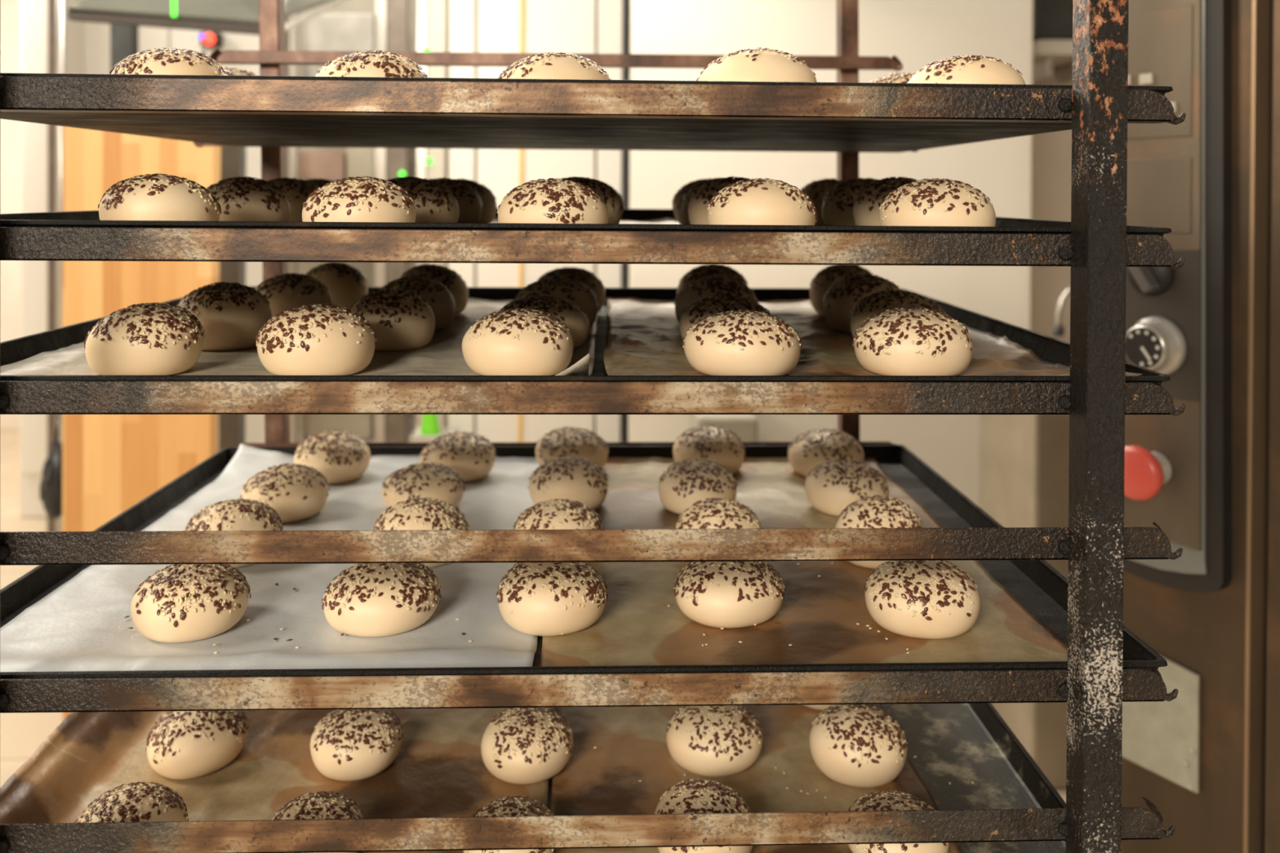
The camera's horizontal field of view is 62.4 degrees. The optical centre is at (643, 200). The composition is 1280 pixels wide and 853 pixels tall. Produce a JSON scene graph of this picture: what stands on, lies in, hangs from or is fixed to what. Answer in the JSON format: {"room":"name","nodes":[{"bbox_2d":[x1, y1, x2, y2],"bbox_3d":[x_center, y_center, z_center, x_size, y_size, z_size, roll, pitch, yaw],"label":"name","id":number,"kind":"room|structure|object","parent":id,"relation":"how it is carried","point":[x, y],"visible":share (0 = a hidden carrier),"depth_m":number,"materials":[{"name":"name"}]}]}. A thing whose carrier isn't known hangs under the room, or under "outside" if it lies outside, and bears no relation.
{"room":"commercial kitchen","nodes":[
{"label":"commercial kitchen","id":0,"kind":"room"},
{"bbox_2d":[67,0,347,35],"bbox_3d":[-1.127,-0.581,2.874,0.498,0.361,0.769,0,0,-2],"label":"extractor hood","id":1,"kind":"object","parent":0,"point":[232,16],"visible":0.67,"depth_m":2.53,"materials":[{"name":"grey metal"}]},
{"bbox_2d":[0,0,449,427],"bbox_3d":[-1.034,-0.249,5.863,6.800,3.000,0.100,0,0,-2],"label":"wall","id":2,"kind":"structure","parent":0,"point":[10,197],"depth_m":5.74,"materials":[{"name":"beige paint"}]},
{"bbox_2d":[0,426,1066,803],"bbox_3d":[-0.907,1.310,1.628,6.800,0.050,8.400,0,0,-2],"label":"floor","id":3,"kind":"structure","parent":0,"point":[21,734],"depth_m":3.49,"materials":[{"name":"beige tile"}]},
{"bbox_2d":[19,0,83,517],"bbox_3d":[-2.399,0.082,4.287,0.135,2.350,0.270,0,0,-2],"label":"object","id":4,"kind":"object","parent":3,"relation":"on","point":[33,13],"visible":0.39,"depth_m":4.15,"materials":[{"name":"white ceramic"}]},
{"bbox_2d":[47,0,56,531],"bbox_3d":[-2.230,0.133,3.997,0.028,2.253,0.040,0,0,-2],"label":"door frame strip","id":5,"kind":"object","parent":3,"relation":"on","point":[51,4],"visible":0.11,"depth_m":3.98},
{"bbox_2d":[55,0,66,531],"bbox_3d":[-1.622,-0.029,2.945,0.026,2.600,0.025,0,0,-2],"label":"steel pole","id":6,"kind":"object","parent":3,"relation":"on","point":[61,5],"visible":0.28,"depth_m":2.93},
{"bbox_2d":[39,414,62,519],"bbox_3d":[-1.592,0.708,2.845,0.076,0.281,0.185,0,1,-40],"label":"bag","id":7,"kind":"object","parent":6,"relation":"hanging from","point":[51,488],"visible":0.76,"depth_m":2.78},
{"bbox_2d":[110,23,138,70],"bbox_3d":[-1.583,0.187,3.223,0.065,2.164,0.050,0,0,-2],"label":"post","id":8,"kind":"object","parent":3,"relation":"on","point":[124,39],"visible":0.02,"depth_m":3.19,"materials":[{"name":"metal"}]},
{"bbox_2d":[62,126,220,721],"bbox_3d":[-1.132,0.528,2.387,0.335,1.500,0.045,0,0,-2],"label":"panel","id":9,"kind":"object","parent":3,"relation":"on","point":[112,463],"visible":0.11,"depth_m":2.36,"materials":[{"name":"brown wood"}]},
{"bbox_2d":[83,16,288,451],"bbox_3d":[-2.018,0.113,4.724,0.838,2.740,0.520,0,0,-2],"label":"tall cabinet","id":10,"kind":"object","parent":3,"relation":"on","point":[96,36],"visible":0.02,"depth_m":4.46,"materials":[{"name":"white ceramic"}]},
{"bbox_2d":[218,146,246,451],"bbox_3d":[-1.067,0.504,2.742,0.054,1.544,0.050,0,0,-2],"label":"post","id":11,"kind":"object","parent":3,"relation":"on","point":[232,428],"visible":0.02,"depth_m":2.72,"materials":[{"name":"metal"}]},
{"bbox_2d":[288,0,427,442],"bbox_3d":[-1.026,0.082,3.740,0.585,2.373,0.450,0,0,-2],"label":"shelving unit","id":12,"kind":"object","parent":3,"relation":"on","point":[401,25],"visible":0.02,"depth_m":3.52,"materials":[{"name":"metal"}]},
{"bbox_2d":[299,151,346,181],"bbox_3d":[-1.093,-0.114,3.696,0.150,0.106,0.250,0,0,-2],"label":"crate","id":13,"kind":"object","parent":12,"relation":"on","point":[326,165],"visible":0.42,"depth_m":3.57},
{"bbox_2d":[301,414,374,439],"bbox_3d":[-1.046,0.759,3.705,0.236,0.101,0.250,0,0,-2],"label":"crate","id":14,"kind":"object","parent":12,"relation":"on","point":[362,425],"visible":0.36,"depth_m":3.58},
{"bbox_2d":[301,13,375,76],"bbox_3d":[-1.039,-0.514,3.695,0.245,0.238,0.250,0,0,-2],"label":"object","id":15,"kind":"object","parent":12,"relation":"on","point":[326,32],"visible":0.38,"depth_m":3.57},
{"bbox_2d":[346,147,375,177],"bbox_3d":[-0.961,-0.122,3.700,0.095,0.125,0.250,0,0,-2],"label":"crate","id":16,"kind":"object","parent":12,"relation":"on","point":[361,162],"visible":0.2,"depth_m":3.58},
{"bbox_2d":[409,427,456,442],"bbox_3d":[-0.627,0.982,3.150,0.121,0.586,0.110,0,0,-2],"label":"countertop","id":17,"kind":"structure","parent":3,"relation":"on","point":[415,437],"depth_m":3.10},
{"bbox_2d":[426,0,448,427],"bbox_3d":[-0.674,0.156,3.467,0.058,2.231,0.080,0,0,-2],"label":"steel column","id":18,"kind":"structure","parent":3,"relation":"on","point":[437,10],"depth_m":3.42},
{"bbox_2d":[448,0,622,442],"bbox_3d":[-0.342,0.098,3.583,0.537,2.350,0.707,0,0,-2],"label":"refrigerator","id":19,"kind":"object","parent":3,"relation":"on","point":[494,26],"visible":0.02,"depth_m":3.23,"materials":[{"name":"white metal"}]},
{"bbox_2d":[0,0,1186,852],"bbox_3d":[-0.091,0.320,0.966,0.876,1.950,0.775,0,0,-2],"label":"trolley","id":20,"kind":"object","parent":3,"relation":"on","point":[1100,104],"visible":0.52,"depth_m":0.64,"materials":[{"name":"metal"}]},
{"bbox_2d":[0,444,1167,679],"bbox_3d":[-0.080,0.301,0.956,0.806,0.021,0.606,0,0,-2],"label":"baking tray","id":21,"kind":"object","parent":20,"relation":"on","point":[1036,584],"visible":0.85,"depth_m":0.83,"materials":[{"name":"metal"}]},
{"bbox_2d":[0,444,539,671],"bbox_3d":[-0.272,0.297,0.948,0.383,0.022,0.594,0,0,-2],"label":"sheet","id":22,"kind":"object","parent":21,"relation":"on","point":[75,627],"visible":0.39,"depth_m":0.77,"materials":[{"name":"paper"}]},
{"bbox_2d":[130,564,251,643],"bbox_3d":[-0.326,0.284,0.759,0.080,0.044,0.081,0,0,-2],"label":"bun","id":23,"kind":"object","parent":22,"relation":"on","point":[179,602],"visible":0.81,"depth_m":0.73,"materials":[{"name":"food"}]},
{"bbox_2d":[183,498,283,568],"bbox_3d":[-0.352,0.282,0.906,0.077,0.049,0.080,1,1,31],"label":"bun","id":24,"kind":"object","parent":22,"relation":"on","point":[242,514],"visible":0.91,"depth_m":0.89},
{"bbox_2d":[240,463,329,523],"bbox_3d":[-0.350,0.283,1.032,0.081,0.047,0.083,0,0,-2],"label":"bun","id":25,"kind":"object","parent":22,"relation":"on","point":[296,492],"visible":0.99,"depth_m":1.01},
{"bbox_2d":[293,429,370,484],"bbox_3d":[-0.345,0.282,1.174,0.080,0.051,0.086,0,0,2],"label":"bun","id":26,"kind":"object","parent":22,"relation":"on","point":[341,456],"visible":0.98,"depth_m":1.15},
{"bbox_2d":[321,563,441,637],"bbox_3d":[-0.189,0.285,0.772,0.082,0.042,0.081,0,0,13],"label":"bun","id":27,"kind":"object","parent":22,"relation":"on","point":[370,600],"visible":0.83,"depth_m":0.74,"materials":[{"name":"food"}]},
{"bbox_2d":[373,497,469,568],"bbox_3d":[-0.191,0.283,0.909,0.080,0.049,0.080,0,0,-2],"label":"bun","id":28,"kind":"object","parent":22,"relation":"on","point":[419,513],"visible":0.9,"depth_m":0.89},
{"bbox_2d":[381,462,465,507],"bbox_3d":[-0.220,0.286,1.058,0.083,0.042,0.082,0,0,-2],"label":"bun","id":29,"kind":"object","parent":22,"relation":"on","point":[440,482],"visible":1,"depth_m":1.03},
{"bbox_2d":[419,431,496,482],"bbox_3d":[-0.206,0.284,1.179,0.083,0.048,0.083,1,1,39],"label":"bun","id":30,"kind":"object","parent":22,"relation":"on","point":[473,455],"visible":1,"depth_m":1.15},
{"bbox_2d":[0,286,1170,385],"bbox_3d":[-0.079,0.116,0.954,0.806,0.020,0.606,0,0,-2],"label":"baking tray","id":31,"kind":"object","parent":20,"relation":"on","point":[1050,349],"visible":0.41,"depth_m":0.81,"materials":[{"name":"metal"}]},
{"bbox_2d":[0,297,599,375],"bbox_3d":[-0.256,0.107,0.946,0.429,0.030,0.586,0,0,-2],"label":"sheet","id":32,"kind":"object","parent":31,"relation":"on","point":[443,355],"visible":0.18,"depth_m":0.80,"materials":[{"name":"paper"}]},
{"bbox_2d":[84,302,205,375],"bbox_3d":[-0.355,0.098,0.758,0.081,0.049,0.078,0,0,17],"label":"bun","id":33,"kind":"object","parent":32,"relation":"on","point":[147,339],"visible":1,"depth_m":0.73,"materials":[{"name":"food"}]},
{"bbox_2d":[176,281,271,351],"bbox_3d":[-0.351,0.095,0.881,0.079,0.054,0.077,0,0,-2],"label":"bun","id":34,"kind":"object","parent":32,"relation":"on","point":[232,315],"visible":0.91,"depth_m":0.85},
{"bbox_2d":[254,272,333,317],"bbox_3d":[-0.332,0.095,0.996,0.076,0.052,0.074,0,0,-2],"label":"bun","id":35,"kind":"object","parent":32,"relation":"on","point":[285,291],"visible":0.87,"depth_m":0.97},
{"bbox_2d":[255,303,377,375],"bbox_3d":[-0.235,0.099,0.762,0.082,0.048,0.082,1,1,42],"label":"bun","id":36,"kind":"object","parent":32,"relation":"on","point":[313,339],"visible":0.99,"depth_m":0.73,"materials":[{"name":"food"}]},
{"bbox_2d":[305,262,368,308],"bbox_3d":[-0.329,0.093,1.119,0.073,0.054,0.070,0,0,-2],"label":"bun","id":37,"kind":"object","parent":32,"relation":"on","point":[346,284],"visible":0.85,"depth_m":1.10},
{"bbox_2d":[349,288,435,351],"bbox_3d":[-0.211,0.099,0.885,0.073,0.048,0.074,0,0,-2],"label":"bun","id":38,"kind":"object","parent":32,"relation":"on","point":[400,319],"visible":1,"depth_m":0.86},
{"bbox_2d":[378,275,455,330],"bbox_3d":[-0.217,0.097,1.002,0.077,0.049,0.077,0,0,-19],"label":"bun","id":39,"kind":"object","parent":32,"relation":"on","point":[442,301],"visible":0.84,"depth_m":0.98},
{"bbox_2d":[400,263,468,314],"bbox_3d":[-0.224,0.094,1.123,0.075,0.052,0.076,0,0,-2],"label":"bun","id":40,"kind":"object","parent":32,"relation":"on","point":[452,281],"visible":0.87,"depth_m":1.11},
{"bbox_2d":[462,308,573,375],"bbox_3d":[-0.090,0.102,0.767,0.080,0.045,0.082,1,1,25],"label":"bun","id":41,"kind":"object","parent":32,"relation":"on","point":[510,341],"visible":0.98,"depth_m":0.74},
{"bbox_2d":[499,295,589,348],"bbox_3d":[-0.085,0.102,0.888,0.080,0.043,0.084,0,0,-2],"label":"bun","id":42,"kind":"object","parent":32,"relation":"on","point":[575,317],"visible":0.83,"depth_m":0.87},
{"bbox_2d":[513,277,599,327],"bbox_3d":[-0.083,0.098,1.004,0.080,0.049,0.080,0,0,-17],"label":"bun","id":43,"kind":"object","parent":32,"relation":"on","point":[575,292],"visible":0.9,"depth_m":0.98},
{"bbox_2d":[537,266,605,312],"bbox_3d":[-0.079,0.097,1.128,0.078,0.050,0.079,0,0,-2],"label":"bun","id":44,"kind":"object","parent":32,"relation":"on","point":[584,276],"visible":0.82,"depth_m":1.11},
{"bbox_2d":[603,297,1142,375],"bbox_3d":[0.139,0.116,0.962,0.349,0.018,0.580,0,0,-2],"label":"sheet","id":45,"kind":"object","parent":31,"relation":"on","point":[645,338],"visible":0.37,"depth_m":0.88,"materials":[{"name":"paper"}]},
{"bbox_2d":[676,264,747,293],"bbox_3d":[0.075,0.095,1.134,0.078,0.054,0.077,0,0,4],"label":"bun","id":46,"kind":"object","parent":45,"relation":"on","point":[704,270],"visible":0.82,"depth_m":1.12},
{"bbox_2d":[673,275,757,323],"bbox_3d":[0.070,0.098,1.009,0.080,0.051,0.079,0,0,15],"label":"bun","id":47,"kind":"object","parent":45,"relation":"on","point":[701,288],"visible":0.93,"depth_m":0.99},
{"bbox_2d":[679,295,770,338],"bbox_3d":[0.071,0.102,0.894,0.081,0.043,0.081,0,0,-2],"label":"bun","id":48,"kind":"object","parent":45,"relation":"on","point":[701,308],"visible":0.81,"depth_m":0.88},
{"bbox_2d":[682,309,802,375],"bbox_3d":[0.072,0.103,0.771,0.087,0.045,0.085,0,0,21],"label":"bun","id":49,"kind":"object","parent":45,"relation":"on","point":[743,342],"visible":1,"depth_m":0.74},
{"bbox_2d":[809,265,873,315],"bbox_3d":[0.217,0.095,1.137,0.077,0.055,0.075,0,1,-32],"label":"bun","id":50,"kind":"object","parent":45,"relation":"on","point":[824,278],"visible":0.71,"depth_m":1.12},
{"bbox_2d":[822,273,901,332],"bbox_3d":[0.213,0.097,1.014,0.079,0.053,0.075,0,0,15],"label":"bun","id":51,"kind":"object","parent":45,"relation":"on","point":[840,299],"visible":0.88,"depth_m":0.99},
{"bbox_2d":[849,289,945,337],"bbox_3d":[0.217,0.101,0.898,0.081,0.048,0.080,0,0,-5],"label":"bun","id":52,"kind":"object","parent":45,"relation":"on","point":[870,305],"visible":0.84,"depth_m":0.88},
{"bbox_2d":[852,306,973,375],"bbox_3d":[0.198,0.102,0.776,0.085,0.047,0.084,0,0,20],"label":"bun","id":53,"kind":"object","parent":45,"relation":"on","point":[900,340],"visible":0.99,"depth_m":0.74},
{"bbox_2d":[0,207,1171,236],"bbox_3d":[-0.078,0.022,0.953,0.806,0.021,0.606,1,0,-2],"label":"baking tray","id":54,"kind":"object","parent":20,"relation":"on","point":[79,219],"visible":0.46,"depth_m":0.65,"materials":[{"name":"metal"}]},
{"bbox_2d":[491,217,498,222],"bbox_3d":[-0.260,0.023,0.948,0.426,0.010,0.586,0,0,-2],"label":"sheet","id":55,"kind":"object","parent":54,"relation":"on","point":[495,220],"visible":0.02,"depth_m":1.24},
{"bbox_2d":[97,173,221,221],"bbox_3d":[-0.339,0.005,0.744,0.078,0.047,0.077,0,0,9],"label":"bun","id":56,"kind":"object","parent":55,"relation":"on","point":[148,197],"visible":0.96,"depth_m":0.72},
{"bbox_2d":[206,176,291,221],"bbox_3d":[-0.334,0.004,0.885,0.075,0.047,0.076,0,0,-2],"label":"bun","id":57,"kind":"object","parent":55,"relation":"on","point":[242,198],"visible":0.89,"depth_m":0.86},
{"bbox_2d":[266,177,319,222],"bbox_3d":[-0.337,0.002,1.002,0.078,0.048,0.075,0,0,-21],"label":"bun","id":58,"kind":"object","parent":55,"relation":"on","point":[298,191],"visible":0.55,"depth_m":0.97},
{"bbox_2d":[302,176,416,222],"bbox_3d":[-0.201,0.006,0.750,0.079,0.046,0.081,0,0,-2],"label":"bun","id":59,"kind":"object","parent":55,"relation":"on","point":[366,198],"visible":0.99,"depth_m":0.72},
{"bbox_2d":[386,176,459,222],"bbox_3d":[-0.196,0.004,0.891,0.079,0.048,0.080,0,0,-2],"label":"bun","id":60,"kind":"object","parent":55,"relation":"on","point":[434,202],"visible":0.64,"depth_m":0.87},
{"bbox_2d":[428,177,482,222],"bbox_3d":[-0.192,0.003,1.007,0.077,0.049,0.081,0,0,-5],"label":"bun","id":61,"kind":"object","parent":55,"relation":"on","point":[469,202],"visible":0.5,"depth_m":0.99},
{"bbox_2d":[456,178,497,222],"bbox_3d":[-0.196,0.002,1.124,0.078,0.050,0.082,0,0,15],"label":"bun","id":62,"kind":"object","parent":55,"relation":"on","point":[488,198],"visible":0.27,"depth_m":1.11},
{"bbox_2d":[497,177,608,223],"bbox_3d":[-0.064,0.007,0.753,0.079,0.046,0.079,0,0,-2],"label":"bun","id":63,"kind":"object","parent":55,"relation":"on","point":[552,200],"visible":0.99,"depth_m":0.72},
{"bbox_2d":[560,176,623,223],"bbox_3d":[-0.058,0.004,0.896,0.082,0.049,0.080,1,1,31],"label":"bun","id":64,"kind":"object","parent":55,"relation":"on","point":[612,201],"visible":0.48,"depth_m":0.88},
{"bbox_2d":[619,217,679,224],"bbox_3d":[0.135,0.027,0.961,0.363,0.010,0.589,0,0,-2],"label":"sheet","id":65,"kind":"object","parent":54,"relation":"on","point":[666,220],"visible":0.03,"depth_m":1.22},
{"bbox_2d":[671,178,710,224],"bbox_3d":[0.072,0.003,1.132,0.082,0.052,0.080,0,0,1],"label":"bun","id":66,"kind":"object","parent":65,"relation":"on","point":[677,202],"visible":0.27,"depth_m":1.12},
{"bbox_2d":[688,176,750,224],"bbox_3d":[0.079,0.005,0.899,0.080,0.050,0.082,0,0,15],"label":"bun","id":67,"kind":"object","parent":65,"relation":"on","point":[698,206],"visible":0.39,"depth_m":0.88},
{"bbox_2d":[707,177,817,225],"bbox_3d":[0.085,0.008,0.758,0.078,0.047,0.079,0,0,-2],"label":"bun","id":68,"kind":"object","parent":65,"relation":"on","point":[757,201],"visible":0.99,"depth_m":0.73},
{"bbox_2d":[800,177,844,225],"bbox_3d":[0.203,0.003,1.134,0.080,0.053,0.080,0,0,7],"label":"bun","id":69,"kind":"object","parent":65,"relation":"on","point":[815,190],"visible":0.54,"depth_m":1.11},
{"bbox_2d":[821,177,878,225],"bbox_3d":[0.214,0.004,1.020,0.083,0.052,0.080,0,0,-2],"label":"bun","id":70,"kind":"object","parent":65,"relation":"on","point":[837,204],"visible":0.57,"depth_m":1.00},
{"bbox_2d":[853,176,916,226],"bbox_3d":[0.220,0.006,0.904,0.077,0.052,0.082,0,0,-14],"label":"bun","id":71,"kind":"object","parent":65,"relation":"on","point":[866,211],"visible":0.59,"depth_m":0.89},
{"bbox_2d":[879,177,995,226],"bbox_3d":[0.212,0.008,0.763,0.081,0.048,0.079,0,0,3],"label":"bun","id":72,"kind":"object","parent":65,"relation":"on","point":[935,202],"visible":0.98,"depth_m":0.73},
{"bbox_2d":[0,72,1173,152],"bbox_3d":[-0.078,-0.067,0.953,0.806,0.021,0.606,1,0,-2],"label":"baking tray","id":73,"kind":"object","parent":20,"relation":"on","point":[227,130],"visible":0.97,"depth_m":0.84,"materials":[{"name":"metal"}]},
{"label":"sheet","id":74,"kind":"object","parent":73,"relation":"on","visible":0},
{"bbox_2d":[108,47,228,75],"bbox_3d":[-0.332,-0.084,0.743,0.079,0.046,0.078,0,1,-37],"label":"bun","id":75,"kind":"object","parent":74,"relation":"on","point":[162,60],"visible":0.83,"depth_m":0.72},
{"bbox_2d":[315,50,427,77],"bbox_3d":[-0.193,-0.083,0.749,0.082,0.046,0.079,1,0,25],"label":"bun","id":76,"kind":"object","parent":74,"relation":"on","point":[381,64],"visible":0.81,"depth_m":0.72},
{"bbox_2d":[497,52,611,79],"bbox_3d":[-0.063,-0.082,0.752,0.082,0.045,0.087,0,0,-2],"label":"bun","id":77,"kind":"object","parent":74,"relation":"on","point":[550,65],"visible":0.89,"depth_m":0.72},
{"bbox_2d":[696,47,817,82],"bbox_3d":[0.082,-0.083,0.757,0.087,0.051,0.089,0,0,-2],"label":"bun","id":78,"kind":"object","parent":74,"relation":"on","point":[759,64],"visible":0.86,"depth_m":0.72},
{"bbox_2d":[907,54,1025,84],"bbox_3d":[0.230,-0.080,0.762,0.084,0.047,0.085,0,0,-10],"label":"bun","id":79,"kind":"object","parent":74,"relation":"on","point":[960,69],"visible":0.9,"depth_m":0.73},
{"bbox_2d":[546,702,1066,852],"bbox_3d":[-0.081,0.470,0.957,0.806,0.020,0.606,1,0,-2],"label":"baking tray","id":80,"kind":"object","parent":20,"relation":"on","point":[959,744],"visible":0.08,"depth_m":0.90,"materials":[{"name":"metal"}]},
{"bbox_2d":[0,707,555,852],"bbox_3d":[-0.286,0.458,0.949,0.414,0.040,0.590,1,0,-2],"label":"sheet","id":81,"kind":"object","parent":80,"relation":"on","point":[438,769],"visible":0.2,"depth_m":0.86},
{"bbox_2d":[74,782,188,822],"bbox_3d":[-0.369,0.450,0.760,0.074,0.051,0.073,0,0,-2],"label":"bun","id":82,"kind":"object","parent":81,"relation":"on","point":[139,802],"visible":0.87,"depth_m":0.75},
{"bbox_2d":[145,711,248,779],"bbox_3d":[-0.378,0.451,0.895,0.078,0.046,0.080,0,0,5],"label":"bun","id":83,"kind":"object","parent":81,"relation":"on","point":[181,744],"visible":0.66,"depth_m":0.87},
{"bbox_2d":[271,791,364,852],"bbox_3d":[-0.238,0.456,0.764,0.070,0.042,0.069,0,1,-44],"label":"bun","id":84,"kind":"object","parent":81,"relation":"on","point":[322,805],"visible":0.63,"depth_m":0.76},
{"bbox_2d":[310,709,403,781],"bbox_3d":[-0.242,0.453,0.893,0.076,0.044,0.078,0,0,-2],"label":"bun","id":85,"kind":"object","parent":81,"relation":"on","point":[346,744],"visible":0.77,"depth_m":0.87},
{"bbox_2d":[463,795,554,852],"bbox_3d":[-0.097,0.460,0.769,0.070,0.037,0.067,0,0,-2],"label":"bun","id":86,"kind":"object","parent":81,"relation":"on","point":[510,806],"visible":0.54,"depth_m":0.77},
{"bbox_2d":[480,707,573,784],"bbox_3d":[-0.098,0.455,0.892,0.077,0.045,0.079,0,0,1],"label":"bun","id":87,"kind":"object","parent":81,"relation":"on","point":[519,745],"visible":0.86,"depth_m":0.87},
{"bbox_2d":[550,704,959,852],"bbox_3d":[0.075,0.477,0.962,0.309,0.007,0.583,0,0,-2],"label":"sheet","id":88,"kind":"object","parent":80,"relation":"on","point":[631,744],"visible":0.22,"depth_m":0.88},
{"bbox_2d":[654,778,752,852],"bbox_3d":[0.045,0.455,0.773,0.074,0.050,0.074,0,0,-2],"label":"bun","id":89,"kind":"object","parent":88,"relation":"on","point":[700,796],"visible":0.6,"depth_m":0.76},
{"bbox_2d":[666,705,762,777],"bbox_3d":[0.061,0.457,0.908,0.082,0.044,0.082,0,0,9],"label":"bun","id":90,"kind":"object","parent":88,"relation":"on","point":[710,741],"visible":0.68,"depth_m":0.88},
{"bbox_2d":[809,704,907,787],"bbox_3d":[0.181,0.455,0.892,0.081,0.051,0.079,1,1,27],"label":"bun","id":91,"kind":"object","parent":88,"relation":"on","point":[855,745],"visible":0.91,"depth_m":0.87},
{"bbox_2d":[848,790,951,852],"bbox_3d":[0.186,0.462,0.777,0.075,0.039,0.074,0,0,-16],"label":"bun","id":92,"kind":"object","parent":88,"relation":"on","point":[891,800],"visible":0.47,"depth_m":0.77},
{"bbox_2d":[691,414,757,441],"bbox_3d":[0.216,0.924,2.871,0.159,0.716,0.220,0,0,-2],"label":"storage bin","id":93,"kind":"object","parent":3,"relation":"on","point":[744,426],"visible":0.2,"depth_m":2.76,"materials":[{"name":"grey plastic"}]},
{"bbox_2d":[620,0,1033,506],"bbox_3d":[0.519,0.104,3.364,1.179,2.350,0.700,0,0,-2],"label":"wall","id":94,"kind":"structure","parent":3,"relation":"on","point":[919,33],"depth_m":3.02,"materials":[{"name":"paint"}]},
{"bbox_2d":[978,414,1069,788],"bbox_3d":[0.945,0.872,2.478,0.202,0.834,0.350,0,0,-2],"label":"base cabinet","id":95,"kind":"object","parent":3,"relation":"on","point":[1024,459],"visible":0.12,"depth_m":2.31,"materials":[{"name":"beige metal"}]},
{"bbox_2d":[1053,288,1070,336],"bbox_3d":[0.967,0.333,2.380,0.087,0.278,0.023,0,0,-2],"label":"water tap","id":96,"kind":"object","parent":95,"relation":"on","point":[1058,329],"visible":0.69,"depth_m":2.37,"materials":[{"name":"metal"}]},
{"bbox_2d":[1120,0,1279,852],"bbox_3d":[1.219,0.175,1.255,0.982,2.250,1.000,0,1,-32],"label":"oven","id":97,"kind":"object","parent":3,"relation":"on","point":[1207,757],"visible":0.78,"depth_m":1.29,"materials":[{"name":"metal"}]},
{"bbox_2d":[1127,266,1174,295],"bbox_3d":[0.636,0.091,1.340,0.052,0.060,0.058,0,0,-2],"label":"switch","id":98,"kind":"object","parent":97,"relation":"attached to","point":[1141,281],"depth_m":1.32,"materials":[{"name":"black plastic"}]},
{"bbox_2d":[538,457,1067,666],"bbox_3d":[0.103,0.304,0.960,0.366,0.016,0.591,0,0,-2],"label":"sheet","id":99,"kind":"object","parent":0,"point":[636,625],"visible":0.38,"depth_m":0.78,"materials":[{"name":"paper"}]},
{"bbox_2d":[496,562,608,635],"bbox_3d":[-0.066,0.285,0.773,0.081,0.044,0.079,0,0,-2],"label":"bun","id":100,"kind":"object","parent":99,"relation":"on","point":[535,598],"visible":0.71,"depth_m":0.75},
{"bbox_2d":[513,498,603,529],"bbox_3d":[-0.075,0.285,0.919,0.076,0.045,0.082,1,1,35],"label":"bun","id":101,"kind":"object","parent":99,"relation":"on","point":[552,514],"visible":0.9,"depth_m":0.90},
{"bbox_2d":[528,456,608,510],"bbox_3d":[-0.076,0.284,1.065,0.080,0.049,0.077,0,0,-25],"label":"bun","id":102,"kind":"object","parent":99,"relation":"on","point":[580,479],"visible":0.98,"depth_m":1.04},
{"bbox_2d":[535,426,608,468],"bbox_3d":[-0.081,0.285,1.208,0.084,0.048,0.082,0,0,-2],"label":"bun","id":103,"kind":"object","parent":99,"relation":"on","point":[563,442],"visible":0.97,"depth_m":1.19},
{"bbox_2d":[657,458,737,514],"bbox_3d":[0.054,0.285,1.060,0.079,0.048,0.077,0,0,-6],"label":"bun","id":104,"kind":"object","parent":99,"relation":"on","point":[684,483],"visible":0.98,"depth_m":1.03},
{"bbox_2d":[672,425,745,474],"bbox_3d":[0.075,0.284,1.209,0.081,0.050,0.086,0,0,-15],"label":"bun","id":105,"kind":"object","parent":99,"relation":"on","point":[719,445],"visible":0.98,"depth_m":1.18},
{"bbox_2d":[675,497,762,528],"bbox_3d":[0.066,0.284,0.918,0.076,0.047,0.075,0,0,-2],"label":"bun","id":106,"kind":"object","parent":99,"relation":"on","point":[711,513],"visible":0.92,"depth_m":0.90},
{"bbox_2d":[673,561,784,628],"bbox_3d":[0.065,0.287,0.788,0.081,0.042,0.081,1,1,26],"label":"bun","id":107,"kind":"object","parent":99,"relation":"on","point":[717,594],"visible":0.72,"depth_m":0.76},
{"bbox_2d":[786,428,863,476],"bbox_3d":[0.207,0.285,1.200,0.086,0.049,0.087,0,0,-2],"label":"bun","id":108,"kind":"object","parent":99,"relation":"on","point":[810,449],"visible":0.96,"depth_m":1.18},
{"bbox_2d":[804,459,889,516],"bbox_3d":[0.204,0.285,1.059,0.083,0.047,0.082,1,1,29],"label":"bun","id":109,"kind":"object","parent":99,"relation":"on","point":[830,486],"visible":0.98,"depth_m":1.03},
{"bbox_2d":[835,494,922,568],"bbox_3d":[0.203,0.282,0.910,0.075,0.052,0.075,0,0,-2],"label":"bun","id":110,"kind":"object","parent":99,"relation":"on","point":[878,511],"visible":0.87,"depth_m":0.89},
{"bbox_2d":[863,560,980,639],"bbox_3d":[0.204,0.285,0.770,0.081,0.045,0.083,1,1,40],"label":"bun","id":111,"kind":"object","parent":99,"relation":"on","point":[917,599],"visible":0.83,"depth_m":0.74,"materials":[{"name":"food"}]},
{"bbox_2d":[1030,66,1071,342],"bbox_3d":[1.943,-0.219,4.107,0.960,3.000,0.100,0,0,-2],"label":"wall partition","id":112,"kind":"structure","parent":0,"point":[1051,152],"depth_m":4.05,"materials":[{"name":"beige paint"}]},
{"bbox_2d":[1032,39,1072,84],"bbox_3d":[1.538,-0.500,3.865,0.318,0.125,0.345,0,0,-2],"label":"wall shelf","id":113,"kind":"object","parent":112,"relation":"attached to","point":[1047,54],"visible":0.28,"depth_m":3.74,"materials":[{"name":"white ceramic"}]},
{"bbox_2d":[1032,0,1072,42],"bbox_3d":[1.487,-0.704,3.834,0.224,0.269,0.250,0,0,-2],"label":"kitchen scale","id":114,"kind":"object","parent":113,"relation":"on","point":[1051,19],"visible":0.28,"depth_m":3.71,"materials":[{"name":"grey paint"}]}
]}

